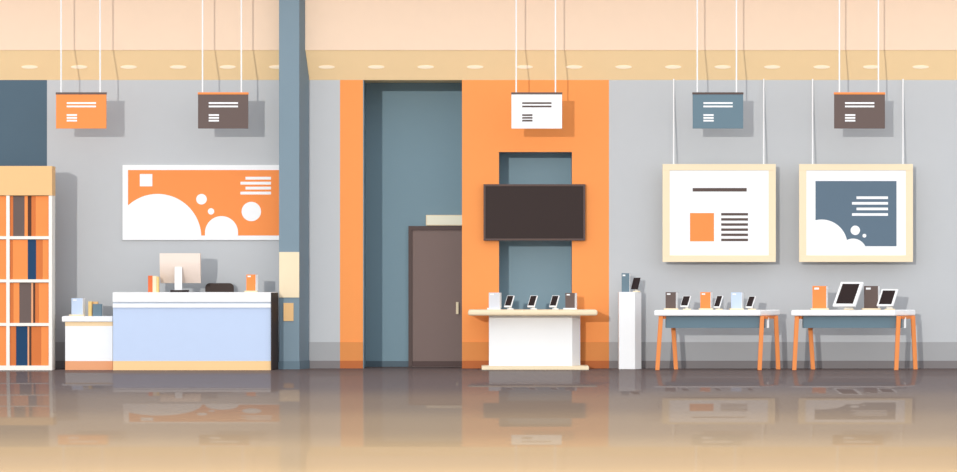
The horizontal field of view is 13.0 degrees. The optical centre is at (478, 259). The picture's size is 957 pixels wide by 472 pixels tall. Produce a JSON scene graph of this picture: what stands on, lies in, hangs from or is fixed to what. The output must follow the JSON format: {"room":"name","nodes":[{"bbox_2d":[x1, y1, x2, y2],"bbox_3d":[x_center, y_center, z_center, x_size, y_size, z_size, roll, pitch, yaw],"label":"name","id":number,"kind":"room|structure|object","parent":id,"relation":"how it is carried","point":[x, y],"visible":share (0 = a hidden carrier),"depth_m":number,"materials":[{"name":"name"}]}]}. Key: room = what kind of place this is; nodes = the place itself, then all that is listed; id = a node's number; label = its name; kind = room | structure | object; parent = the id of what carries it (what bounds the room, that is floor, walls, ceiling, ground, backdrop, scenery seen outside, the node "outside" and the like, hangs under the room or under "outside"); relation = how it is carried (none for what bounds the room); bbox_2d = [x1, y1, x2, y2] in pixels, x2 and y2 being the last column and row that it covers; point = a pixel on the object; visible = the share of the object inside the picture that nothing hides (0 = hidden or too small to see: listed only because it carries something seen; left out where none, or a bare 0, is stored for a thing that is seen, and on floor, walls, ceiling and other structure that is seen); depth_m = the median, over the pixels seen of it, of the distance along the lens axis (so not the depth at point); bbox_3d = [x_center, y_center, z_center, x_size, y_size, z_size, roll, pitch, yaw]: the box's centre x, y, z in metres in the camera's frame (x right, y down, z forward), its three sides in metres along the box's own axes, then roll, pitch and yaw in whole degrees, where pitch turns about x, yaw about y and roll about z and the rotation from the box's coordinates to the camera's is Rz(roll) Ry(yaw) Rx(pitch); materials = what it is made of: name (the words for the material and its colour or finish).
{"room":"electronics store","nodes":[
{"label":"electronics store","id":0,"kind":"room"},
{"bbox_2d":[0,367,956,471],"bbox_3d":[0.000,1.608,27.600,28.000,0.120,67.200,0,0,0],"label":"floor","id":1,"kind":"structure","parent":0,"point":[367,419],"depth_m":41.28,"materials":[{"name":"beige tile"}]},
{"bbox_2d":[0,166,54,369],"bbox_3d":[-6.791,0.114,59.220,1.607,2.868,0.460,0,0,0],"label":"bookcase","id":2,"kind":"object","parent":1,"relation":"on","point":[14,180],"visible":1,"depth_m":59.00,"materials":[{"name":"white paint"}]},
{"bbox_2d":[0,196,5,235],"bbox_3d":[-6.736,-0.618,59.175,0.196,0.565,0.300,0,0,0],"label":"book","id":3,"kind":"object","parent":2,"relation":"on","point":[2,198],"visible":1,"depth_m":59.02,"materials":[{"name":"paper"}]},
{"bbox_2d":[0,283,5,322],"bbox_3d":[-6.736,0.602,59.175,0.196,0.564,0.300,0,0,0],"label":"book","id":4,"kind":"object","parent":2,"relation":"on","point":[2,285],"visible":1,"depth_m":59.02,"materials":[{"name":"paper"}]},
{"bbox_2d":[0,240,5,278],"bbox_3d":[-6.736,-0.007,59.175,0.196,0.558,0.300,0,0,0],"label":"book","id":5,"kind":"object","parent":2,"relation":"on","point":[2,242],"visible":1,"depth_m":59.02,"materials":[{"name":"paper"}]},
{"bbox_2d":[0,326,5,364],"bbox_3d":[-6.736,1.208,59.175,0.196,0.550,0.300,0,0,0],"label":"book","id":6,"kind":"object","parent":2,"relation":"on","point":[2,328],"visible":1,"depth_m":59.02,"materials":[{"name":"paper"}]},
{"bbox_2d":[10,196,12,235],"bbox_3d":[-6.562,-0.618,59.175,0.045,0.565,0.300,0,0,0],"label":"book","id":7,"kind":"object","parent":2,"relation":"on","point":[11,197],"visible":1,"depth_m":59.02,"materials":[{"name":"paper"}]},
{"bbox_2d":[10,283,12,322],"bbox_3d":[-6.561,0.602,59.175,0.048,0.564,0.300,0,0,0],"label":"book","id":8,"kind":"object","parent":2,"relation":"on","point":[11,284],"visible":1,"depth_m":59.02,"materials":[{"name":"paper"}]},
{"bbox_2d":[10,240,12,278],"bbox_3d":[-6.565,-0.007,59.175,0.040,0.558,0.300,0,0,0],"label":"book","id":9,"kind":"object","parent":2,"relation":"on","point":[11,241],"visible":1,"depth_m":59.02,"materials":[{"name":"paper"}]},
{"bbox_2d":[10,326,15,364],"bbox_3d":[-6.542,1.208,59.175,0.086,0.550,0.300,0,0,0],"label":"book","id":10,"kind":"object","parent":2,"relation":"on","point":[12,328],"visible":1,"depth_m":59.02,"materials":[{"name":"paper"}]},
{"bbox_2d":[13,283,18,322],"bbox_3d":[-6.494,0.602,59.175,0.083,0.564,0.300,0,0,0],"label":"book","id":11,"kind":"object","parent":2,"relation":"on","point":[15,285],"visible":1,"depth_m":59.02,"materials":[{"name":"paper"}]},
{"bbox_2d":[13,196,24,235],"bbox_3d":[-6.460,-0.618,59.175,0.158,0.565,0.300,0,0,0],"label":"book","id":12,"kind":"object","parent":2,"relation":"on","point":[18,201],"visible":1,"depth_m":59.02,"materials":[{"name":"brown paper"}]},
{"bbox_2d":[13,240,27,278],"bbox_3d":[-6.439,-0.007,59.175,0.210,0.558,0.300,0,0,0],"label":"book","id":13,"kind":"object","parent":2,"relation":"on","point":[20,247],"visible":1,"depth_m":59.02,"materials":[{"name":"paper"}]},
{"bbox_2d":[16,326,27,364],"bbox_3d":[-6.418,1.208,59.175,0.159,0.550,0.300,0,0,0],"label":"book","id":14,"kind":"object","parent":2,"relation":"on","point":[21,331],"visible":1,"depth_m":59.02,"materials":[{"name":"blue paper"}]},
{"bbox_2d":[19,283,30,322],"bbox_3d":[-6.369,0.602,59.175,0.165,0.564,0.300,0,0,0],"label":"book","id":15,"kind":"object","parent":2,"relation":"on","point":[24,288],"visible":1,"depth_m":59.02,"materials":[{"name":"brown paper"}]},
{"bbox_2d":[25,196,27,235],"bbox_3d":[-6.357,-0.618,59.175,0.045,0.565,0.300,0,0,0],"label":"book","id":16,"kind":"object","parent":2,"relation":"on","point":[26,197],"visible":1,"depth_m":59.02,"materials":[{"name":"paper"}]},
{"bbox_2d":[28,196,30,235],"bbox_3d":[-6.309,-0.618,59.175,0.049,0.565,0.300,0,0,0],"label":"book","id":17,"kind":"object","parent":2,"relation":"on","point":[29,197],"visible":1,"depth_m":59.02,"materials":[{"name":"brown paper"}]},
{"bbox_2d":[29,326,30,364],"bbox_3d":[-6.299,1.208,59.175,0.030,0.550,0.300,0,0,0],"label":"book","id":18,"kind":"object","parent":2,"relation":"on","point":[29,326],"visible":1,"depth_m":59.02,"materials":[{"name":"brown paper"}]},
{"bbox_2d":[28,240,35,278],"bbox_3d":[-6.276,-0.007,59.175,0.115,0.558,0.300,0,0,0],"label":"book","id":19,"kind":"object","parent":2,"relation":"on","point":[31,243],"visible":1,"depth_m":59.02,"materials":[{"name":"blue paper"}]},
{"bbox_2d":[31,283,32,322],"bbox_3d":[-6.272,0.602,59.175,0.027,0.564,0.300,0,0,0],"label":"book","id":20,"kind":"object","parent":2,"relation":"on","point":[31,283],"visible":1,"depth_m":59.02,"materials":[{"name":"paper"}]},
{"bbox_2d":[31,196,35,235],"bbox_3d":[-6.254,-0.618,59.175,0.058,0.565,0.300,0,0,0],"label":"book","id":21,"kind":"object","parent":2,"relation":"on","point":[33,198],"visible":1,"depth_m":59.02,"materials":[{"name":"paper"}]},
{"bbox_2d":[33,283,34,322],"bbox_3d":[-6.244,0.602,59.175,0.027,0.564,0.300,0,0,0],"label":"book","id":22,"kind":"object","parent":2,"relation":"on","point":[33,283],"visible":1,"depth_m":59.02,"materials":[{"name":"brown paper"}]},
{"bbox_2d":[31,326,40,364],"bbox_3d":[-6.215,1.208,59.175,0.136,0.550,0.300,0,0,0],"label":"book","id":23,"kind":"object","parent":2,"relation":"on","point":[35,330],"visible":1,"depth_m":59.02,"materials":[{"name":"paper"}]},
{"bbox_2d":[35,283,38,322],"bbox_3d":[-6.205,0.602,59.175,0.049,0.564,0.300,0,0,0],"label":"book","id":24,"kind":"object","parent":2,"relation":"on","point":[36,284],"visible":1,"depth_m":59.02,"materials":[{"name":"paper"}]},
{"bbox_2d":[36,240,42,278],"bbox_3d":[-6.172,-0.007,59.175,0.090,0.558,0.300,0,0,0],"label":"book","id":25,"kind":"object","parent":2,"relation":"on","point":[39,243],"visible":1,"depth_m":59.02,"materials":[{"name":"paper"}]},
{"bbox_2d":[36,196,48,235],"bbox_3d":[-6.133,-0.618,59.175,0.181,0.565,0.300,0,0,0],"label":"book","id":26,"kind":"object","parent":2,"relation":"on","point":[42,202],"visible":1,"depth_m":59.02,"materials":[{"name":"paper"}]},
{"bbox_2d":[39,283,48,322],"bbox_3d":[-6.111,0.602,59.175,0.136,0.564,0.300,0,0,0],"label":"book","id":27,"kind":"object","parent":2,"relation":"on","point":[43,287],"visible":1,"depth_m":59.02,"materials":[{"name":"paper"}]},
{"bbox_2d":[41,326,48,364],"bbox_3d":[-6.094,1.208,59.175,0.103,0.550,0.300,0,0,0],"label":"book","id":28,"kind":"object","parent":2,"relation":"on","point":[44,329],"visible":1,"depth_m":59.02,"materials":[{"name":"paper"}]},
{"bbox_2d":[43,240,48,278],"bbox_3d":[-6.084,-0.007,59.175,0.083,0.558,0.300,0,0,0],"label":"book","id":29,"kind":"object","parent":2,"relation":"on","point":[45,242],"visible":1,"depth_m":59.02,"materials":[{"name":"paper"}]},
{"bbox_2d":[62,316,112,369],"bbox_3d":[-5.507,1.170,59.330,0.716,0.757,0.440,0,0,0],"label":"cabinet","id":30,"kind":"object","parent":1,"relation":"on","point":[88,339],"depth_m":59.13,"materials":[{"name":"white paint"}]},
{"bbox_2d":[69,298,84,315],"bbox_3d":[-5.668,0.665,59.329,0.221,0.252,0.159,0,0,0],"label":"product box","id":31,"kind":"object","parent":30,"relation":"on","point":[77,304],"visible":1,"depth_m":59.29,"materials":[{"name":"cardboard"}]},
{"bbox_2d":[62,316,112,321],"bbox_3d":[-5.507,0.831,59.330,0.716,0.079,0.440,0,0,0],"label":"countertop","id":32,"kind":"structure","parent":30,"relation":"on","point":[64,318],"depth_m":59.10,"materials":[{"name":"white paint"}]},
{"bbox_2d":[88,301,92,315],"bbox_3d":[-5.483,0.688,59.360,0.050,0.207,0.160,0,0,0],"label":"book","id":33,"kind":"object","parent":30,"relation":"on","point":[89,302],"visible":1,"depth_m":59.28,"materials":[{"name":"paper"}]},
{"bbox_2d":[93,304,101,315],"bbox_3d":[-5.376,0.706,59.260,0.126,0.171,0.120,0,0,0],"label":"book","id":34,"kind":"object","parent":30,"relation":"on","point":[97,308],"visible":1,"depth_m":59.20,"materials":[{"name":"paper"}]},
{"bbox_2d":[113,292,277,369],"bbox_3d":[-3.985,1.001,59.205,2.304,1.094,0.470,0,0,0],"label":"reception desk","id":35,"kind":"object","parent":1,"relation":"on","point":[152,330],"visible":1,"depth_m":59.00,"materials":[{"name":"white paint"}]},
{"bbox_2d":[148,276,152,291],"bbox_3d":[-4.624,0.337,59.230,0.061,0.234,0.160,0,0,0],"label":"book","id":36,"kind":"object","parent":35,"relation":"on","point":[150,278],"visible":1,"depth_m":59.15,"materials":[{"name":"paper"}]},
{"bbox_2d":[153,276,156,291],"bbox_3d":[-4.564,0.339,59.230,0.054,0.230,0.160,0,0,0],"label":"book","id":37,"kind":"object","parent":35,"relation":"on","point":[154,277],"visible":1,"depth_m":59.15,"materials":[{"name":"beige paper"}]},
{"bbox_2d":[160,253,200,291],"bbox_3d":[-4.211,0.180,59.281,0.571,0.548,0.282,0,0,0],"label":"computer monitor","id":38,"kind":"object","parent":35,"relation":"on","point":[177,268],"visible":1,"depth_m":59.22,"materials":[{"name":"beige plastic"}]},
{"bbox_2d":[113,292,277,301],"bbox_3d":[-3.990,0.522,59.205,2.294,0.136,0.470,0,0,0],"label":"countertop","id":39,"kind":"structure","parent":35,"relation":"on","point":[117,296],"depth_m":58.97,"materials":[{"name":"white paint"}]},
{"bbox_2d":[244,274,257,291],"bbox_3d":[-3.201,0.329,59.177,0.187,0.250,0.153,0,0,0],"label":"product box","id":40,"kind":"object","parent":35,"relation":"on","point":[251,279],"visible":1,"depth_m":59.15,"materials":[{"name":"orange cardboard"}]},
{"bbox_2d":[205,283,233,291],"bbox_3d":[-3.689,0.938,59.703,0.404,1.217,0.447,0,0,0],"label":"office chair","id":41,"kind":"object","parent":1,"relation":"on","point":[210,287],"visible":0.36,"depth_m":59.80,"materials":[{"name":"fabric"}]},
{"bbox_2d":[278,0,309,368],"bbox_3d":[-2.624,-1.476,59.736,0.421,6.049,0.488,0,0,0],"label":"column","id":42,"kind":"structure","parent":1,"relation":"on","point":[293,68],"depth_m":59.49,"materials":[{"name":"paint"}]},
{"bbox_2d":[279,252,298,297],"bbox_3d":[-2.681,0.209,59.494,0.283,0.644,0.012,0,0,0],"label":"notice board","id":43,"kind":"object","parent":42,"relation":"attached to","point":[288,261],"visible":1,"depth_m":59.48,"materials":[{"name":"beige wood"}]},
{"bbox_2d":[284,303,293,320],"bbox_3d":[-2.684,0.737,59.494,0.127,0.241,0.012,0,0,0],"label":"wall switch","id":44,"kind":"object","parent":42,"relation":"attached to","point":[288,307],"visible":1,"depth_m":59.49,"materials":[{"name":"beige plastic"}]},
{"bbox_2d":[468,309,597,369],"bbox_3d":[0.765,1.125,59.530,1.826,0.846,0.740,0,0,0],"label":"display counter","id":45,"kind":"object","parent":1,"relation":"on","point":[519,339],"depth_m":59.47,"materials":[{"name":"beige wood"}]},
{"bbox_2d":[487,293,500,309],"bbox_3d":[0.224,0.582,59.528,0.202,0.240,0.156,0,0,0],"label":"product box","id":46,"kind":"object","parent":45,"relation":"on","point":[494,298],"visible":1,"depth_m":59.49,"materials":[{"name":"white cardboard"}]},
{"bbox_2d":[504,295,514,309],"bbox_3d":[0.452,0.602,59.560,0.134,0.198,0.138,0,0,37],"label":"phone","id":47,"kind":"object","parent":45,"relation":"on","point":[510,298],"visible":1,"depth_m":59.54,"materials":[{"name":"white paint"}]},
{"bbox_2d":[527,295,537,309],"bbox_3d":[0.781,0.602,59.560,0.134,0.198,0.138,0,0,37],"label":"phone","id":48,"kind":"object","parent":45,"relation":"on","point":[533,298],"visible":1,"depth_m":59.54,"materials":[{"name":"white paint"}]},
{"bbox_2d":[468,309,597,315],"bbox_3d":[0.765,0.742,59.530,1.826,0.082,0.740,0,0,0],"label":"countertop","id":49,"kind":"structure","parent":45,"relation":"on","point":[472,312],"depth_m":59.16,"materials":[{"name":"beige wood"}]},
{"bbox_2d":[549,295,559,309],"bbox_3d":[1.090,0.602,59.560,0.134,0.198,0.138,0,0,37],"label":"phone","id":50,"kind":"object","parent":45,"relation":"on","point":[555,298],"visible":1,"depth_m":59.54,"materials":[{"name":"white paint"}]},
{"bbox_2d":[563,293,576,309],"bbox_3d":[1.298,0.585,59.527,0.196,0.234,0.154,0,0,0],"label":"product box","id":51,"kind":"object","parent":45,"relation":"on","point":[570,298],"visible":1,"depth_m":59.49,"materials":[{"name":"brown cardboard"}]},
{"bbox_2d":[618,292,640,368],"bbox_3d":[2.153,1.001,59.720,0.323,1.094,0.360,0,0,0],"label":"pedestal","id":52,"kind":"object","parent":1,"relation":"on","point":[629,303],"visible":1,"depth_m":59.54,"materials":[{"name":"white paint"}]},
{"bbox_2d":[622,273,629,291],"bbox_3d":[2.095,0.321,59.668,0.117,0.266,0.062,0,0,12],"label":"product box","id":53,"kind":"object","parent":52,"relation":"on","point":[625,276],"visible":1,"depth_m":59.64,"materials":[{"name":"cardboard"}]},
{"bbox_2d":[631,278,639,291],"bbox_3d":[2.235,0.352,59.664,0.136,0.202,0.130,0,0,0],"label":"phone","id":54,"kind":"object","parent":52,"relation":"on","point":[636,281],"visible":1,"depth_m":59.66,"materials":[{"name":"black glass"}]},
{"bbox_2d":[654,310,779,369],"bbox_3d":[3.368,1.125,59.230,1.802,0.846,0.500,0,0,0],"label":"display table","id":55,"kind":"object","parent":1,"relation":"on","point":[675,319],"visible":1,"depth_m":59.08,"materials":[{"name":"white paint"}]},
{"bbox_2d":[664,292,677,309],"bbox_3d":[2.713,0.578,59.188,0.200,0.249,0.156,0,0,0],"label":"product box","id":56,"kind":"object","parent":55,"relation":"on","point":[671,297],"visible":1,"depth_m":59.16,"materials":[{"name":"brown cardboard"}]},
{"bbox_2d":[680,296,690,309],"bbox_3d":[2.918,0.604,59.156,0.155,0.197,0.148,0,0,0],"label":"phone","id":57,"kind":"object","parent":55,"relation":"on","point":[686,299],"visible":1,"depth_m":59.15,"materials":[{"name":"white paint"}]},
{"bbox_2d":[699,292,712,309],"bbox_3d":[3.204,0.578,59.188,0.197,0.249,0.155,0,0,0],"label":"product box","id":58,"kind":"object","parent":55,"relation":"on","point":[705,297],"visible":1,"depth_m":59.16,"materials":[{"name":"orange cardboard"}]},
{"bbox_2d":[713,296,722,309],"bbox_3d":[3.386,0.602,59.178,0.132,0.200,0.145,0,0,23],"label":"phone","id":59,"kind":"object","parent":55,"relation":"on","point":[718,301],"visible":1,"depth_m":59.16,"materials":[{"name":"white paint"}]},
{"bbox_2d":[729,292,743,309],"bbox_3d":[3.635,0.579,59.188,0.200,0.246,0.156,0,0,0],"label":"product box","id":60,"kind":"object","parent":55,"relation":"on","point":[736,297],"visible":1,"depth_m":59.16,"materials":[{"name":"blue cardboard"}]},
{"bbox_2d":[746,296,755,309],"bbox_3d":[3.835,0.607,59.168,0.149,0.191,0.148,0,0,0],"label":"phone","id":61,"kind":"object","parent":55,"relation":"on","point":[751,299],"visible":1,"depth_m":59.15,"materials":[{"name":"white paint"}]},
{"bbox_2d":[791,310,917,369],"bbox_3d":[5.301,1.125,59.230,1.819,0.846,0.500,0,0,0],"label":"display table","id":62,"kind":"object","parent":1,"relation":"on","point":[811,319],"visible":1,"depth_m":59.08,"materials":[{"name":"white paint"}]},
{"bbox_2d":[810,286,828,309],"bbox_3d":[4.806,0.534,59.192,0.251,0.336,0.164,0,0,0],"label":"product box","id":63,"kind":"object","parent":62,"relation":"on","point":[819,293],"visible":1,"depth_m":59.16,"materials":[{"name":"orange cardboard"}]},
{"bbox_2d":[833,282,863,309],"bbox_3d":[5.201,0.505,59.087,0.378,0.394,0.229,0,0,40],"label":"tablet","id":64,"kind":"object","parent":62,"relation":"on","point":[847,296],"visible":1,"depth_m":59.06,"materials":[{"name":"white paint"}]},
{"bbox_2d":[861,286,880,309],"bbox_3d":[5.542,0.534,59.292,0.261,0.335,0.164,0,0,0],"label":"product box","id":65,"kind":"object","parent":62,"relation":"on","point":[871,293],"visible":1,"depth_m":59.26,"materials":[{"name":"brown cardboard"}]},
{"bbox_2d":[877,289,897,309],"bbox_3d":[5.766,0.556,59.102,0.276,0.293,0.182,0,0,40],"label":"tablet","id":66,"kind":"object","parent":62,"relation":"on","point":[887,297],"visible":1,"depth_m":59.08,"materials":[{"name":"white paint"}]},
{"bbox_2d":[0,80,956,367],"bbox_3d":[0.000,-0.512,60.525,22.000,4.119,1.050,0,0,0],"label":"wall","id":67,"kind":"structure","parent":0,"point":[640,111],"depth_m":60.01,"materials":[{"name":"grey paint"}]},
{"bbox_2d":[55,342,339,360],"bbox_3d":[-4.071,1.305,59.994,4.186,0.267,0.012,0,0,0],"label":"trim","id":68,"kind":"structure","parent":67,"relation":"attached to","point":[318,351],"depth_m":59.99,"materials":[{"name":"grey paint"}]},
{"bbox_2d":[55,361,339,367],"bbox_3d":[-4.071,1.493,59.991,4.186,0.109,0.018,0,0,0],"label":"baseboard","id":69,"kind":"structure","parent":67,"relation":"attached to","point":[58,364],"depth_m":59.98,"materials":[{"name":"grey paint"}]},
{"bbox_2d":[123,165,278,239],"bbox_3d":[-3.887,-0.821,59.983,2.392,1.071,0.034,0,0,0],"label":"banner","id":70,"kind":"object","parent":67,"relation":"attached to","point":[161,202],"visible":1,"depth_m":59.96,"materials":[{"name":"white paint"}]},
{"bbox_2d":[340,80,362,341],"bbox_3d":[-1.814,-0.512,60.125,0.329,4.119,0.250,0,0,0],"label":"strip","id":71,"kind":"object","parent":67,"relation":"attached to","point":[351,91],"visible":1,"depth_m":60.01,"materials":[{"name":"paint"}]},
{"bbox_2d":[340,361,362,367],"bbox_3d":[-1.814,1.493,59.991,0.329,0.109,0.018,0,0,0],"label":"strip","id":72,"kind":"object","parent":71,"relation":"attached to","point":[343,364],"visible":1,"depth_m":59.98,"materials":[{"name":"paint"}]},
{"bbox_2d":[340,342,362,360],"bbox_3d":[-1.814,1.305,59.994,0.329,0.267,0.012,0,0,0],"label":"trim","id":73,"kind":"structure","parent":67,"relation":"attached to","point":[349,351],"depth_m":59.99,"materials":[{"name":"orange paint"}]},
{"bbox_2d":[366,361,407,366],"bbox_3d":[-1.323,1.507,60.941,0.631,0.082,0.018,0,0,0],"label":"baseboard","id":74,"kind":"structure","parent":67,"relation":"attached to","point":[368,363],"depth_m":60.94,"materials":[{"name":"blue paint"}]},
{"bbox_2d":[408,226,461,366],"bbox_3d":[-0.577,0.527,60.903,0.878,2.041,0.095,0,0,0],"label":"door","id":75,"kind":"structure","parent":67,"relation":"in","point":[434,252],"depth_m":60.91,"materials":[{"name":"brown paint"}]},
{"bbox_2d":[426,215,461,225],"bbox_3d":[-0.457,-0.576,60.908,0.610,0.154,0.084,0,0,0],"label":"door sign","id":76,"kind":"object","parent":67,"relation":"attached to","point":[431,220],"visible":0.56,"depth_m":60.86,"materials":[{"name":"beige plastic"}]},
{"bbox_2d":[483,184,584,240],"bbox_3d":[0.797,-0.680,59.955,1.452,0.803,0.089,0,0,0],"label":"television","id":77,"kind":"object","parent":67,"relation":"attached to","point":[511,212],"visible":1,"depth_m":59.92,"materials":[{"name":"brown metal"}]},
{"bbox_2d":[499,152,571,308],"bbox_3d":[0.814,-0.257,60.355,1.143,2.671,0.510,0,0,0],"label":"wall niche","id":78,"kind":"object","parent":67,"relation":"attached to","point":[543,269],"visible":0.57,"depth_m":60.56,"materials":[{"name":"paint"}]},
{"bbox_2d":[462,342,608,360],"bbox_3d":[0.814,1.305,59.994,2.100,0.267,0.012,0,0,0],"label":"trim","id":79,"kind":"structure","parent":67,"relation":"attached to","point":[471,351],"depth_m":59.99,"materials":[{"name":"orange paint"}]},
{"bbox_2d":[462,361,956,367],"bbox_3d":[5.382,1.493,59.991,11.236,0.109,0.018,0,0,0],"label":"baseboard","id":80,"kind":"structure","parent":67,"relation":"attached to","point":[612,364],"depth_m":59.98,"materials":[{"name":"grey paint"}]},
{"bbox_2d":[662,79,775,261],"bbox_3d":[3.421,-1.280,59.849,1.609,2.616,0.298,0,0,0],"label":"framed poster","id":81,"kind":"object","parent":67,"relation":"attached to","point":[711,212],"visible":1,"depth_m":59.71,"materials":[{"name":"white paper"}]},
{"bbox_2d":[690,213,713,240],"bbox_3d":[3.177,-0.467,59.711,0.341,0.402,0.002,0,0,0],"label":"print","id":82,"kind":"object","parent":81,"relation":"attached to","point":[701,224],"depth_m":59.71},
{"bbox_2d":[609,342,956,360],"bbox_3d":[6.432,1.305,59.994,9.136,0.267,0.012,0,0,0],"label":"trim","id":83,"kind":"structure","parent":67,"relation":"attached to","point":[686,351],"depth_m":59.99,"materials":[{"name":"grey paint"}]},
{"bbox_2d":[799,79,912,261],"bbox_3d":[5.367,-1.280,59.849,1.618,2.616,0.298,0,0,0],"label":"framed poster","id":84,"kind":"object","parent":67,"relation":"attached to","point":[848,212],"visible":1,"depth_m":59.71,"materials":[{"name":"beige wood"}]},
{"bbox_2d":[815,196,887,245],"bbox_3d":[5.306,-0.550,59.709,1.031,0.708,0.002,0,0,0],"label":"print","id":85,"kind":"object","parent":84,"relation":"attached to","point":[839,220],"depth_m":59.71,"materials":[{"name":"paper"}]},
{"bbox_2d":[815,181,895,245],"bbox_3d":[5.367,-0.660,59.711,1.152,0.927,0.002,0,0,0],"label":"print","id":86,"kind":"object","parent":84,"relation":"attached to","point":[847,213],"depth_m":59.71},
{"bbox_2d":[0,0,956,49],"bbox_3d":[0.000,-3.745,59.844,22.000,1.514,0.112,0,0,0],"label":"ceiling","id":87,"kind":"structure","parent":0,"point":[24,24],"depth_m":59.79,"materials":[{"name":"beige paint"}]},
{"bbox_2d":[0,50,956,82],"bbox_3d":[0.000,-2.831,60.425,22.000,0.519,1.250,0,0,0],"label":"ceiling","id":88,"kind":"structure","parent":0,"point":[400,66],"depth_m":59.89,"materials":[{"name":"beige paint"}]},
{"bbox_2d":[21,65,37,68],"bbox_3d":[-6.404,-2.756,59.916,0.252,0.064,0.041,0,0,0],"label":"ceiling light","id":89,"kind":"object","parent":88,"relation":"attached to","point":[24,66],"visible":1,"depth_m":59.90,"materials":[{"name":"beige"}]},
{"bbox_2d":[120,65,136,68],"bbox_3d":[-4.991,-2.756,59.916,0.252,0.064,0.041,0,0,0],"label":"ceiling light","id":90,"kind":"object","parent":88,"relation":"attached to","point":[123,66],"visible":1,"depth_m":59.90,"materials":[{"name":"beige"}]},
{"bbox_2d":[219,65,235,68],"bbox_3d":[-3.579,-2.756,59.916,0.252,0.064,0.041,0,0,0],"label":"ceiling light","id":91,"kind":"object","parent":88,"relation":"attached to","point":[222,66],"visible":1,"depth_m":59.90,"materials":[{"name":"beige"}]},
{"bbox_2d":[318,65,334,68],"bbox_3d":[-2.167,-2.756,59.916,0.252,0.064,0.041,0,0,0],"label":"ceiling light","id":92,"kind":"object","parent":88,"relation":"attached to","point":[321,66],"visible":1,"depth_m":59.90,"materials":[{"name":"beige"}]},
{"bbox_2d":[417,65,433,68],"bbox_3d":[-0.755,-2.756,59.916,0.252,0.064,0.041,0,0,0],"label":"ceiling light","id":93,"kind":"object","parent":88,"relation":"attached to","point":[420,66],"visible":1,"depth_m":59.90,"materials":[{"name":"beige"}]},
{"bbox_3d":[0.000,-4.562,59.200,22.000,0.120,1.400,0,0,0],"label":"ceiling","id":94,"kind":"structure","parent":0,"visible":0},
{"bbox_2d":[56,0,106,128],"bbox_3d":[-5.604,-3.178,59.258,0.718,2.647,0.044,0,0,0],"label":"hanging sign","id":95,"kind":"object","parent":94,"relation":"hanging from","point":[74,110],"visible":1,"depth_m":59.23,"materials":[{"name":"orange plastic"}]},
{"bbox_2d":[198,0,248,128],"bbox_3d":[-3.602,-3.178,59.258,0.716,2.647,0.044,0,0,0],"label":"hanging sign","id":96,"kind":"object","parent":94,"relation":"hanging from","point":[216,110],"visible":1,"depth_m":59.23,"materials":[{"name":"brown plastic"}]},
{"bbox_2d":[511,0,561,128],"bbox_3d":[0.822,-3.178,59.258,0.721,2.647,0.044,0,0,0],"label":"hanging sign","id":97,"kind":"object","parent":94,"relation":"hanging from","point":[529,110],"visible":1,"depth_m":59.23,"materials":[{"name":"white paint"}]},
{"bbox_2d":[692,0,742,128],"bbox_3d":[3.377,-3.178,59.258,0.721,2.647,0.044,0,0,0],"label":"hanging sign","id":98,"kind":"object","parent":94,"relation":"hanging from","point":[711,110],"visible":1,"depth_m":59.23,"materials":[{"name":"plastic"}]},
{"bbox_2d":[834,0,884,128],"bbox_3d":[5.376,-3.178,59.258,0.724,2.647,0.044,0,0,0],"label":"hanging sign","id":99,"kind":"object","parent":94,"relation":"hanging from","point":[852,110],"visible":1,"depth_m":59.23,"materials":[{"name":"brown plastic"}]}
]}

